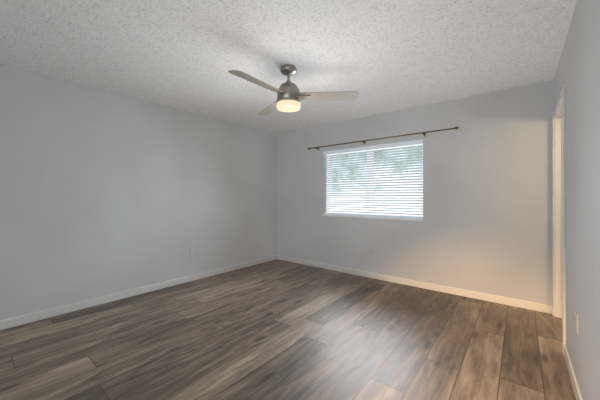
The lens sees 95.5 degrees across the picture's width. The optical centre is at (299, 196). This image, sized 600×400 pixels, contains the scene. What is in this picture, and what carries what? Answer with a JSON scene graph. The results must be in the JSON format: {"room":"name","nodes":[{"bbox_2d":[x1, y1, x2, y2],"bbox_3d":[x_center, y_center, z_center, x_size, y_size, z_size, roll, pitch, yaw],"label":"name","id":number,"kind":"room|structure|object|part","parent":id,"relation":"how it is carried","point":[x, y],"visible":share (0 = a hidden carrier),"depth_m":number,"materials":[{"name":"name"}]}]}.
{"room":"empty bedroom","nodes":[
{"label":"empty bedroom","id":0,"kind":"room"},
{"bbox_2d":[0,64,276,320],"bbox_3d":[-1.889,0.004,3.663,0.120,2.440,4.817,0,0,39],"label":"wall","id":1,"kind":"structure","parent":0,"point":[103,193],"depth_m":3.21,"materials":[{"name":"grey paint"}]},
{"bbox_2d":[0,255,276,329],"bbox_3d":[-1.862,1.181,3.591,0.013,0.085,4.497,0,0,39],"label":"baseboard","id":2,"kind":"structure","parent":1,"relation":"attached to","point":[29,318],"depth_m":3.19,"materials":[{"name":"white wood"}]},
{"bbox_2d":[0,259,575,399],"bbox_3d":[-0.293,1.274,2.373,4.225,0.100,4.817,0,0,39],"label":"floor","id":3,"kind":"structure","parent":0,"point":[276,329],"depth_m":2.24,"materials":[{"name":"brown wood"}]},
{"bbox_2d":[0,0,576,133],"bbox_3d":[-0.293,-1.266,2.373,4.225,0.100,4.817,0,0,39],"label":"ceiling","id":4,"kind":"structure","parent":0,"point":[382,56],"depth_m":2.25,"materials":[{"name":"white paint"}]},
{"bbox_2d":[228,64,358,114],"bbox_3d":[-0.206,-1.020,2.533,1.163,0.392,1.132,0,0,39],"label":"ceiling fan","id":5,"kind":"object","parent":4,"relation":"hanging from","point":[290,96],"visible":1,"depth_m":2.52,"materials":[{"name":"silver metal"}]},
{"bbox_3d":[-0.330,-0.951,2.288,0.156,0.044,0.595,0,0,39],"label":"blade","id":6,"kind":"part","parent":5,"relation":"part of","materials":[{"name":"grey wood"}]},
{"bbox_3d":[-0.109,-1.047,2.581,0.236,0.338,0.236,0,0,39],"label":"motor","id":7,"kind":"part","parent":5,"relation":"part of","materials":[{"name":"silver metal"}]},
{"bbox_3d":[0.265,-0.951,2.590,0.503,0.044,0.450,0,0,39],"label":"blade","id":8,"kind":"part","parent":5,"relation":"part of","materials":[{"name":"grey wood"}]},
{"bbox_2d":[277,255,551,313],"bbox_3d":[1.091,1.181,4.086,3.985,0.085,0.013,0,0,39],"label":"baseboard","id":9,"kind":"structure","parent":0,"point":[539,307],"depth_m":3.54,"materials":[{"name":"white wood"}]},
{"bbox_2d":[277,80,553,305],"bbox_3d":[1.159,0.004,4.168,3.985,2.440,0.200,0,0,39],"label":"wall","id":10,"kind":"structure","parent":0,"point":[484,225],"depth_m":3.41,"materials":[{"name":"grey paint"}]},
{"bbox_2d":[322,215,422,220],"bbox_3d":[1.044,0.319,4.190,1.620,0.020,0.114,0,0,39],"label":"window sill","id":11,"kind":"structure","parent":10,"relation":"attached to","point":[375,217],"depth_m":4.04,"materials":[{"name":"white stone"}]},
{"bbox_2d":[326,144,422,216],"bbox_3d":[1.103,-0.221,4.263,1.620,1.100,0.072,0,0,39],"label":"window","id":12,"kind":"structure","parent":10,"relation":"in","point":[373,186],"depth_m":4.22,"materials":[{"name":"white plastic"}]},
{"bbox_2d":[323,139,422,218],"bbox_3d":[1.040,-0.231,4.184,1.604,1.077,0.077,0,0,39],"label":"window blinds","id":13,"kind":"object","parent":12,"relation":"attached to","point":[372,147],"visible":0.9,"depth_m":4.09,"materials":[{"name":"white plastic"}]},
{"bbox_2d":[308,126,458,149],"bbox_3d":[1.052,-0.831,4.065,2.314,0.055,0.094,0,0,39],"label":"curtain rod","id":14,"kind":"object","parent":10,"relation":"attached to","point":[424,133],"visible":1,"depth_m":3.85,"materials":[{"name":"brown metal"}]},
{"bbox_2d":[554,0,599,399],"bbox_3d":[1.304,0.004,1.083,0.120,2.440,4.817,0,0,39],"label":"wall","id":15,"kind":"structure","parent":0,"point":[578,72],"depth_m":1.52,"materials":[{"name":"grey paint"}]},
{"bbox_2d":[552,85,565,354],"bbox_3d":[2.389,0.182,2.425,0.152,2.083,0.936,0,0,39],"label":"door frame","id":16,"kind":"structure","parent":15,"relation":"attached to","point":[562,97],"depth_m":2.75,"materials":[{"name":"white wood"}]},
{"bbox_2d":[564,344,582,399],"bbox_3d":[1.227,1.181,1.093,0.013,0.085,4.497,0,0,39],"label":"baseboard","id":17,"kind":"structure","parent":15,"relation":"attached to","point":[576,389],"depth_m":1.77,"materials":[{"name":"white wood"}]},
{"bbox_2d":[575,311,577,332],"bbox_3d":[1.707,0.774,1.684,0.009,0.114,0.070,0,0,39],"label":"electrical outlet","id":18,"kind":"object","parent":15,"relation":"attached to","point":[576,321],"visible":1,"depth_m":1.67,"materials":[{"name":"white plastic"}]},
{"label":"outside","id":19,"kind":"structure","parent":0,"visible":0},
{"bbox_2d":[330,145,421,213],"bbox_3d":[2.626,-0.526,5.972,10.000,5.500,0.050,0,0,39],"label":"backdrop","id":20,"kind":"structure","parent":19,"point":[377,184],"depth_m":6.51,"materials":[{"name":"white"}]}
]}

